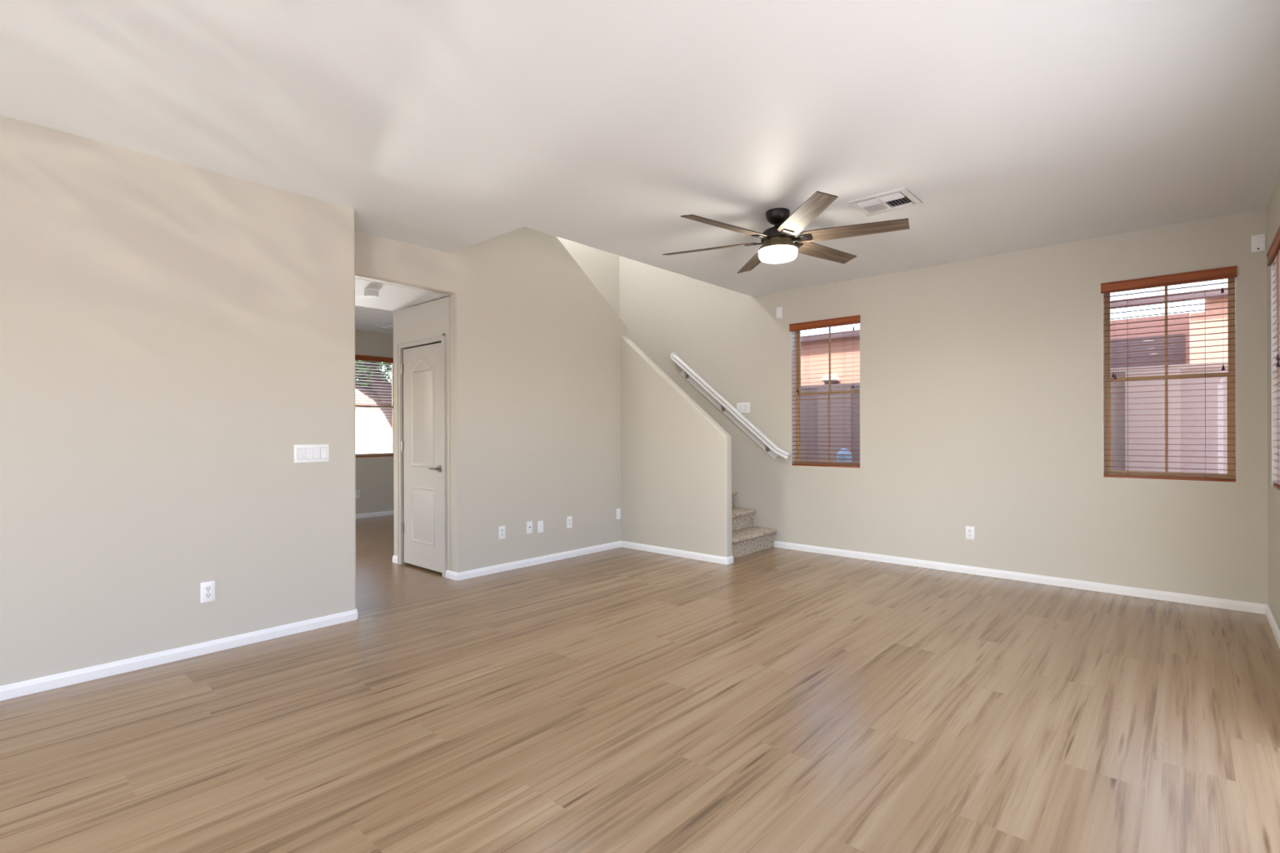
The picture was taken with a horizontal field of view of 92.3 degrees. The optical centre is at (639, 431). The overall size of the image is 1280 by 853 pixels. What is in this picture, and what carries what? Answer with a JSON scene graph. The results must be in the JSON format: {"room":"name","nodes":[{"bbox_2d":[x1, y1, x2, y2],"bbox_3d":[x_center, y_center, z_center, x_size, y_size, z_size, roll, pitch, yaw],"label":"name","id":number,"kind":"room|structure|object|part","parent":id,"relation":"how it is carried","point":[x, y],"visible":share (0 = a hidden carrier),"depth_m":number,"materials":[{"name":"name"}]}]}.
{"room":"empty living room","nodes":[
{"label":"empty living room","id":0,"kind":"room"},
{"bbox_2d":[0,115,355,685],"bbox_3d":[-4.108,-0.112,2.059,0.566,2.743,6.012,0,0,42],"label":"wall","id":1,"kind":"structure","parent":0,"point":[171,331],"depth_m":3.33,"materials":[{"name":"beige paint"}]},
{"bbox_2d":[0,608,358,701],"bbox_3d":[-4.042,1.226,2.013,0.440,0.066,6.026,0,0,42],"label":"baseboard","id":2,"kind":"structure","parent":1,"relation":"attached to","point":[19,689],"depth_m":3.33,"materials":[{"name":"white paint"}]},
{"bbox_2d":[200,580,215,603],"bbox_3d":[-2.449,0.906,3.486,0.009,0.115,0.070,0,0,42],"label":"electrical outlet","id":3,"kind":"object","parent":1,"relation":"attached to","point":[207,589],"visible":1,"depth_m":3.48,"materials":[{"name":"white plastic"}]},
{"bbox_2d":[204,592,211,597],"bbox_3d":[-2.447,0.926,3.484,0.003,0.025,0.033,0,0,42],"label":"receptacle","id":4,"kind":"object","parent":3,"relation":"attached to","point":[206,594],"depth_m":3.48,"materials":[{"name":"grey plastic"}]},
{"bbox_2d":[204,586,211,591],"bbox_3d":[-2.447,0.887,3.484,0.003,0.025,0.033,0,0,42],"label":"receptacle","id":5,"kind":"object","parent":3,"relation":"attached to","point":[206,588],"depth_m":3.48,"materials":[{"name":"grey plastic"}]},
{"bbox_2d":[293,444,328,462],"bbox_3d":[-2.083,0.136,3.898,0.011,0.113,0.204,0,0,42],"label":"light switch","id":6,"kind":"object","parent":1,"relation":"attached to","point":[316,452],"visible":1,"depth_m":3.89,"materials":[{"name":"white plastic"}]},
{"bbox_2d":[355,329,393,514],"bbox_3d":[-5.074,-0.177,7.979,0.150,2.920,6.671,0,0,42],"label":"wall","id":7,"kind":"structure","parent":0,"point":[374,475],"depth_m":9.14,"materials":[{"name":"beige paint"}]},
{"bbox_2d":[355,489,359,497],"bbox_3d":[-4.107,0.904,8.942,0.009,0.115,0.070,0,0,42],"label":"electrical outlet","id":8,"kind":"object","parent":7,"relation":"attached to","point":[357,492],"visible":0.9,"depth_m":8.95,"materials":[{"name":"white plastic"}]},
{"bbox_2d":[355,363,393,457],"bbox_3d":[-4.279,-0.371,8.877,0.154,1.494,1.590,0,0,42],"label":"window","id":9,"kind":"structure","parent":7,"relation":"in","point":[361,406],"depth_m":9.36,"materials":[{"name":"beige plastic"}]},
{"bbox_2d":[355,354,393,457],"bbox_3d":[-4.237,-0.373,8.836,0.076,1.494,1.604,0,0,42],"label":"window blind","id":10,"kind":"object","parent":9,"relation":"attached to","point":[362,357],"visible":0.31,"depth_m":9.15,"materials":[{"name":"brown wood"}]},
{"bbox_3d":[-4.241,0.365,8.845,0.048,0.018,1.584,0,0,42],"label":"rail","id":11,"kind":"part","parent":10,"relation":"part of","materials":[{"name":"brown wood"}]},
{"bbox_3d":[-4.304,-0.021,8.900,0.022,0.750,1.546,0,0,42],"label":"sash","id":12,"kind":"part","parent":9,"relation":"part of","materials":[{"name":"clear glass"}]},
{"bbox_3d":[-4.324,-0.731,8.916,0.023,0.729,1.546,0,0,42],"label":"sash","id":13,"kind":"part","parent":9,"relation":"part of","materials":[{"name":"beige plastic"}]},
{"bbox_2d":[355,510,393,519],"bbox_3d":[-4.958,1.229,7.981,0.014,0.066,6.521,0,0,42],"label":"baseboard","id":14,"kind":"structure","parent":7,"relation":"attached to","point":[384,513],"depth_m":9.12,"materials":[{"name":"white paint"}]},
{"bbox_2d":[355,305,404,334],"bbox_3d":[-3.791,-1.544,6.833,3.298,0.120,6.671,0,0,42],"label":"ceiling","id":15,"kind":"structure","parent":0,"point":[366,319],"depth_m":8.12,"materials":[{"name":"white paint"}]},
{"bbox_2d":[376,323,393,328],"bbox_3d":[-3.463,-1.478,8.650,0.374,0.014,0.360,0,0,42],"label":"ceiling vent","id":16,"kind":"object","parent":15,"relation":"in","point":[389,326],"visible":0.52,"depth_m":8.59,"materials":[{"name":"white metal"}]},
{"bbox_2d":[355,277,448,311],"bbox_3d":[-3.155,-1.214,4.309,1.006,0.100,3.446,0,0,42],"label":"ceiling","id":17,"kind":"structure","parent":0,"point":[391,297],"depth_m":5.29,"materials":[{"name":"white paint"}]},
{"bbox_2d":[364,288,378,297],"bbox_3d":[-2.197,-1.135,5.033,0.112,0.062,0.112,0,0,42],"label":"ceiling light","id":18,"kind":"object","parent":17,"relation":"attached to","point":[368,292],"visible":1,"depth_m":4.99,"materials":[{"name":"white glass"}]},
{"bbox_2d":[393,295,450,570],"bbox_3d":[-1.967,0.043,5.639,1.006,2.420,0.115,0,0,42],"label":"wall","id":19,"kind":"structure","parent":0,"point":[432,317],"depth_m":5.55,"materials":[{"name":"beige paint"}]},
{"bbox_2d":[400,342,442,573],"bbox_3d":[-1.986,0.225,5.577,0.719,2.012,0.099,0,0,42],"label":"door","id":20,"kind":"structure","parent":19,"relation":"in","point":[421,368],"depth_m":5.58,"materials":[{"name":"white wood"}]},
{"bbox_3d":[-1.976,0.167,5.583,0.413,1.702,0.008,0,0,42],"label":"moulding","id":21,"kind":"part","parent":20,"relation":"part of","materials":[{"name":"grey paint"}]},
{"bbox_3d":[-1.802,0.321,5.390,0.140,0.064,0.064,0,0,42],"label":"handle","id":22,"kind":"part","parent":20,"relation":"part of","materials":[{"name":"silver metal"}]},
{"bbox_2d":[396,333,446,577],"bbox_3d":[-1.949,0.203,5.612,0.840,2.099,0.133,0,0,42],"label":"trim","id":23,"kind":"structure","parent":19,"relation":"attached to","point":[441,337],"depth_m":5.69,"materials":[{"name":"grey paint"}]},
{"bbox_2d":[355,226,626,572],"bbox_3d":[-1.233,-1.065,5.621,0.120,4.630,3.160,0,0,42],"label":"wall","id":24,"kind":"structure","parent":0,"point":[535,362],"depth_m":5.70,"materials":[{"name":"beige paint"}]},
{"bbox_2d":[498,525,505,539],"bbox_3d":[-1.236,0.900,5.513,0.009,0.115,0.070,0,0,42],"label":"electrical outlet","id":25,"kind":"object","parent":24,"relation":"attached to","point":[501,529],"visible":1,"depth_m":5.51,"materials":[{"name":"white plastic"}]},
{"bbox_2d":[526,520,532,533],"bbox_3d":[-1.030,0.892,5.740,0.014,0.113,0.068,0,0,42],"label":"cable plate","id":26,"kind":"object","parent":24,"relation":"attached to","point":[529,524],"visible":1,"depth_m":5.74,"materials":[{"name":"white plastic"}]},
{"bbox_2d":[537,520,543,533],"bbox_3d":[-0.944,0.900,5.842,0.007,0.113,0.068,0,0,42],"label":"wall plate","id":27,"kind":"object","parent":24,"relation":"attached to","point":[540,523],"visible":1,"depth_m":5.84,"materials":[{"name":"white plastic"}]},
{"bbox_2d":[566,515,572,528],"bbox_3d":[-0.700,0.897,6.115,0.009,0.115,0.070,0,0,42],"label":"electrical outlet","id":28,"kind":"object","parent":24,"relation":"attached to","point":[569,519],"visible":1,"depth_m":6.11,"materials":[{"name":"white plastic"}]},
{"bbox_2d":[445,540,733,580],"bbox_3d":[-0.504,1.214,6.020,2.626,0.066,1.130,0,0,-14],"label":"baseboard","id":29,"kind":"structure","parent":24,"relation":"attached to","point":[451,575],"depth_m":5.93,"materials":[{"name":"white paint"}]},
{"bbox_2d":[616,508,621,519],"bbox_3d":[-0.231,0.884,6.643,0.007,0.113,0.068,0,0,42],"label":"wall plate","id":30,"kind":"object","parent":24,"relation":"attached to","point":[618,510],"visible":1,"depth_m":6.64,"materials":[{"name":"white plastic"}]},
{"bbox_2d":[404,236,619,315],"bbox_3d":[-1.643,-1.448,6.695,0.092,5.400,4.021,0,0,42],"label":"wall","id":31,"kind":"structure","parent":0,"point":[602,268],"depth_m":7.91,"materials":[{"name":"beige paint"}]},
{"bbox_2d":[392,555,397,563],"bbox_3d":[-2.226,1.220,6.024,0.129,0.066,0.368,0,0,42],"label":"baseboard","id":32,"kind":"structure","parent":31,"relation":"attached to","point":[394,557],"depth_m":5.89,"materials":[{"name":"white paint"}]},
{"bbox_2d":[0,515,1279,852],"bbox_3d":[-2.661,1.255,3.511,9.650,0.001,10.300,0,0,42],"label":"floor","id":33,"kind":"structure","parent":0,"point":[621,700],"depth_m":2.64,"materials":[{"name":"laminate"}]},
{"bbox_2d":[0,0,1279,296],"bbox_3d":[-0.995,-1.553,1.933,5.150,0.120,10.271,0,0,42],"label":"ceiling","id":34,"kind":"structure","parent":0,"point":[445,126],"depth_m":2.84,"materials":[{"name":"white paint"}]},
{"bbox_2d":[662,191,909,273],"bbox_3d":[0.939,-1.335,4.190,1.587,0.328,1.633,0,0,42],"label":"ceiling fan","id":35,"kind":"object","parent":34,"relation":"hanging from","point":[778,246],"visible":1,"depth_m":4.07,"materials":[{"name":"brown wood"}]},
{"bbox_3d":[0.494,-1.304,4.386,0.672,0.006,0.140,0,13,24],"label":"blade","id":36,"kind":"part","parent":35,"relation":"part of","materials":[{"name":"brown wood"}]},
{"bbox_3d":[0.548,-1.304,3.903,0.672,0.006,0.140,0,14,-36],"label":"blade","id":37,"kind":"part","parent":35,"relation":"part of","materials":[{"name":"brown wood"}]},
{"bbox_3d":[0.886,-1.305,4.673,0.140,0.006,0.672,-14,1,-6],"label":"blade","id":38,"kind":"part","parent":35,"relation":"part of","materials":[{"name":"brown wood"}]},
{"bbox_3d":[0.940,-1.206,4.190,0.256,0.071,0.256,0,0,42],"label":"lamp shade","id":39,"kind":"part","parent":35,"relation":"part of","materials":[{"name":"white glass"}]},
{"bbox_3d":[0.993,-1.306,3.707,0.140,0.006,0.672,13,-1,-6],"label":"blade","id":40,"kind":"part","parent":35,"relation":"part of","materials":[{"name":"brown wood"}]},
{"bbox_3d":[1.331,-1.307,4.478,0.672,0.006,0.140,0,-14,-36],"label":"blade","id":41,"kind":"part","parent":35,"relation":"part of","materials":[{"name":"brown wood"}]},
{"bbox_3d":[1.384,-1.307,3.995,0.672,0.006,0.140,0,-13,24],"label":"blade","id":42,"kind":"part","parent":35,"relation":"part of","materials":[{"name":"brown wood"}]},
{"bbox_2d":[846,186,922,216],"bbox_3d":[1.602,-1.494,4.021,0.369,0.014,0.353,0,0,42],"label":"ceiling vent","id":43,"kind":"object","parent":34,"relation":"in","point":[899,198],"visible":1,"depth_m":4.00,"materials":[{"name":"white metal"}]},
{"bbox_2d":[620,335,732,557],"bbox_3d":[0.327,0.087,6.279,1.388,2.317,0.110,0,0,42],"label":"wall","id":44,"kind":"structure","parent":0,"point":[676,459],"depth_m":6.23,"materials":[{"name":"beige paint"}]},
{"bbox_2d":[619,208,1267,604],"bbox_3d":[0.774,-1.546,7.348,9.710,5.620,0.169,0,0,42],"label":"wall","id":45,"kind":"structure","parent":0,"point":[981,379],"depth_m":5.25,"materials":[{"name":"beige paint"}]},
{"bbox_2d":[737,402,750,413],"bbox_3d":[1.157,-0.271,6.889,0.168,0.113,0.011,0,0,42],"label":"light switch","id":46,"kind":"object","parent":45,"relation":"attached to","point":[743,407],"visible":0.91,"depth_m":6.88,"materials":[{"name":"white plastic"}]},
{"bbox_2d":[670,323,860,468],"bbox_3d":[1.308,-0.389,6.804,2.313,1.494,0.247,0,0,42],"label":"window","id":47,"kind":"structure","parent":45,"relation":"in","point":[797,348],"depth_m":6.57,"materials":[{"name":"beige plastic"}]},
{"bbox_3d":[0.407,-0.938,7.480,0.070,0.054,0.060,0,0,42],"label":"rail","id":48,"kind":"part","parent":47,"relation":"part of","materials":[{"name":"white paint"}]},
{"bbox_3d":[0.986,-0.334,6.987,1.589,1.266,0.092,0,0,42],"label":"handrail","id":49,"kind":"part","parent":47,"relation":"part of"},
{"bbox_2d":[789,315,860,467],"bbox_3d":[1.885,-0.393,6.274,0.754,1.494,0.076,0,0,42],"label":"window blind","id":50,"kind":"object","parent":47,"relation":"attached to","point":[851,319],"visible":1,"depth_m":6.26,"materials":[{"name":"brown wood"}]},
{"bbox_3d":[1.746,-0.375,6.413,0.002,1.444,0.054,0,0,42],"label":"ladder cord","id":51,"kind":"part","parent":50,"relation":"part of","materials":[{"name":"fabric"}]},
{"bbox_3d":[1.897,0.345,6.280,0.734,0.018,0.048,0,0,42],"label":"rail","id":52,"kind":"part","parent":50,"relation":"part of","materials":[{"name":"brown wood"}]},
{"bbox_3d":[2.044,-0.376,6.147,0.002,1.444,0.054,0,0,42],"label":"ladder cord","id":53,"kind":"part","parent":50,"relation":"part of","materials":[{"name":"fabric"}]},
{"bbox_3d":[1.965,-0.751,6.359,0.696,0.729,0.023,0,0,42],"label":"sash","id":54,"kind":"part","parent":47,"relation":"part of","materials":[{"name":"beige plastic"}]},
{"bbox_3d":[1.951,-0.041,6.342,0.696,0.750,0.022,0,0,42],"label":"sash","id":55,"kind":"part","parent":47,"relation":"part of","materials":[{"name":"clear glass"}]},
{"bbox_2d":[776,306,782,318],"bbox_3d":[1.492,-1.278,6.591,0.068,0.113,0.007,0,0,42],"label":"wall plate","id":56,"kind":"object","parent":45,"relation":"attached to","point":[779,310],"visible":1,"depth_m":6.59,"materials":[{"name":"white plastic"}]},
{"bbox_2d":[965,525,974,539],"bbox_3d":[2.877,0.880,5.362,0.070,0.115,0.009,0,0,42],"label":"electrical outlet","id":57,"kind":"object","parent":45,"relation":"attached to","point":[970,531],"visible":1,"depth_m":5.36,"materials":[{"name":"white plastic"}]},
{"bbox_2d":[773,541,1279,648],"bbox_3d":[2.038,1.206,4.496,3.748,0.066,2.421,0,0,42],"label":"baseboard","id":58,"kind":"structure","parent":45,"relation":"attached to","point":[1252,607],"depth_m":4.92,"materials":[{"name":"white paint"}]},
{"bbox_2d":[1102,277,1236,482],"bbox_3d":[3.900,-0.397,4.558,0.739,1.494,0.154,0,0,42],"label":"window","id":59,"kind":"structure","parent":45,"relation":"in","point":[1231,406],"depth_m":4.58,"materials":[{"name":"beige plastic"}]},
{"bbox_2d":[1100,265,1236,481],"bbox_3d":[3.859,-0.399,4.516,0.753,1.494,0.076,0,0,42],"label":"window blind","id":60,"kind":"object","parent":59,"relation":"attached to","point":[1231,271],"visible":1,"depth_m":4.47,"materials":[{"name":"brown wood"}]},
{"bbox_3d":[3.617,-0.772,4.701,0.001,0.643,0.002,0,0,-33],"label":"pull cord","id":61,"kind":"part","parent":60,"relation":"part of","materials":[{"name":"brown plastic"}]},
{"bbox_3d":[3.703,-0.382,4.670,0.002,1.444,0.054,0,0,42],"label":"ladder cord","id":62,"kind":"part","parent":60,"relation":"part of","materials":[{"name":"fabric"}]},
{"bbox_3d":[3.871,0.339,4.523,0.733,0.018,0.048,0,0,42],"label":"rail","id":63,"kind":"part","parent":60,"relation":"part of","materials":[{"name":"brown wood"}]},
{"bbox_3d":[4.027,-0.383,4.381,0.002,1.444,0.054,0,0,42],"label":"ladder cord","id":64,"kind":"part","parent":60,"relation":"part of","materials":[{"name":"fabric"}]},
{"bbox_3d":[4.073,-0.779,4.295,0.001,0.631,0.002,0,0,-33],"label":"pull cord","id":65,"kind":"part","parent":60,"relation":"part of","materials":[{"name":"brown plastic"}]},
{"bbox_3d":[3.925,-0.047,4.585,0.695,0.750,0.022,0,0,42],"label":"sash","id":66,"kind":"part","parent":59,"relation":"part of","materials":[{"name":"clear glass"}]},
{"bbox_3d":[3.938,-0.758,4.602,0.695,0.729,0.023,0,0,42],"label":"sash","id":67,"kind":"part","parent":59,"relation":"part of","materials":[{"name":"beige plastic"}]},
{"bbox_2d":[1251,233,1265,252],"bbox_3d":[4.198,-1.284,4.177,0.068,0.113,0.014,0,0,42],"label":"wall plate","id":68,"kind":"object","parent":45,"relation":"attached to","point":[1258,242],"visible":1,"depth_m":4.18,"materials":[{"name":"white plastic"}]},
{"bbox_2d":[1266,172,1279,629],"bbox_3d":[0.879,-0.196,0.269,0.150,2.920,10.271,0,0,42],"label":"wall","id":69,"kind":"structure","parent":0,"point":[1273,206],"depth_m":3.97,"materials":[{"name":"beige paint"}]},
{"bbox_2d":[1271,261,1279,491],"bbox_3d":[3.671,-0.396,3.401,0.154,1.494,1.365,0,0,42],"label":"window","id":70,"kind":"structure","parent":69,"relation":"in","point":[1275,402],"depth_m":3.95,"materials":[{"name":"beige plastic"}]},
{"bbox_2d":[1266,225,1279,489],"bbox_3d":[3.625,-0.398,3.438,0.076,1.494,1.379,0,0,42],"label":"window blind","id":71,"kind":"object","parent":70,"relation":"attached to","point":[1273,255],"visible":1,"depth_m":3.78,"materials":[{"name":"brown wood"}]},
{"bbox_3d":[3.638,0.340,3.433,0.048,0.018,1.359,0,0,42],"label":"rail","id":72,"kind":"part","parent":71,"relation":"part of","materials":[{"name":"brown wood"}]},
{"bbox_3d":[3.761,-0.755,3.625,0.001,0.678,0.002,0,0,-33],"label":"pull cord","id":73,"kind":"part","parent":71,"relation":"part of","materials":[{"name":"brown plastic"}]},
{"bbox_3d":[3.764,-0.775,3.629,0.001,0.638,0.002,0,0,-33],"label":"pull cord","id":74,"kind":"part","parent":71,"relation":"part of","materials":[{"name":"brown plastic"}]},
{"bbox_3d":[3.867,-0.382,3.693,0.054,1.444,0.002,0,0,42],"label":"ladder cord","id":75,"kind":"part","parent":71,"relation":"part of","materials":[{"name":"fabric"}]},
{"label":"outside","id":76,"kind":"structure","parent":0,"visible":0},
{"bbox_3d":[-2.476,1.504,12.251,100.000,0.200,105.000,0,0,42],"label":"ground","id":77,"kind":"structure","parent":76,"visible":0},
{"bbox_2d":[355,392,381,410],"bbox_3d":[-14.927,-0.181,25.342,5.000,3.250,28.000,0,0,42],"label":"house","id":78,"kind":"structure","parent":77,"relation":"on","point":[357,394],"depth_m":26.59,"materials":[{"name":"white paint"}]},
{"bbox_2d":[355,410,392,453],"bbox_3d":[-7.457,0.445,15.458,12.008,1.950,0.197,0,0,12],"label":"wall","id":79,"kind":"structure","parent":77,"relation":"on","point":[383,444],"depth_m":15.18,"materials":[{"name":"white paint"}]},
{"bbox_2d":[355,360,392,429],"bbox_3d":[-5.576,-0.642,12.242,1.868,4.276,3.499,0,0,42],"label":"tree","id":80,"kind":"object","parent":77,"relation":"on","point":[357,385],"visible":0.06,"depth_m":12.19,"materials":[{"name":"green plant"}]},
{"bbox_2d":[836,448,852,462],"bbox_3d":[2.439,0.791,7.338,0.176,1.195,0.176,0,0,42],"label":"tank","id":81,"kind":"object","parent":77,"relation":"on","point":[839,451],"visible":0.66,"depth_m":7.27,"materials":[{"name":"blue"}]},
{"bbox_2d":[800,361,1227,473],"bbox_3d":[2.243,0.389,8.120,16.550,2.000,0.270,0,0,42],"label":"fence","id":82,"kind":"object","parent":77,"relation":"on","point":[1125,431],"visible":0.25,"depth_m":5.71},
{"bbox_2d":[800,287,1227,386],"bbox_3d":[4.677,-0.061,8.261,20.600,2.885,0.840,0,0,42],"label":"house","id":83,"kind":"structure","parent":77,"relation":"on","point":[814,350],"depth_m":7.29,"materials":[{"name":"pink paint"}]},
{"bbox_2d":[819,374,839,384],"bbox_3d":[2.893,-0.783,9.365,0.270,0.160,0.159,0,0,42],"label":"outdoor light","id":84,"kind":"object","parent":83,"relation":"attached to","point":[833,379],"visible":0.57,"depth_m":9.31,"materials":[{"name":"beige glass"}]},
{"bbox_3d":[2.883,-0.823,9.354,0.270,0.080,0.130,0,0,42],"label":"lamp shade","id":85,"kind":"part","parent":84,"relation":"part of","materials":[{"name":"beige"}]}
]}

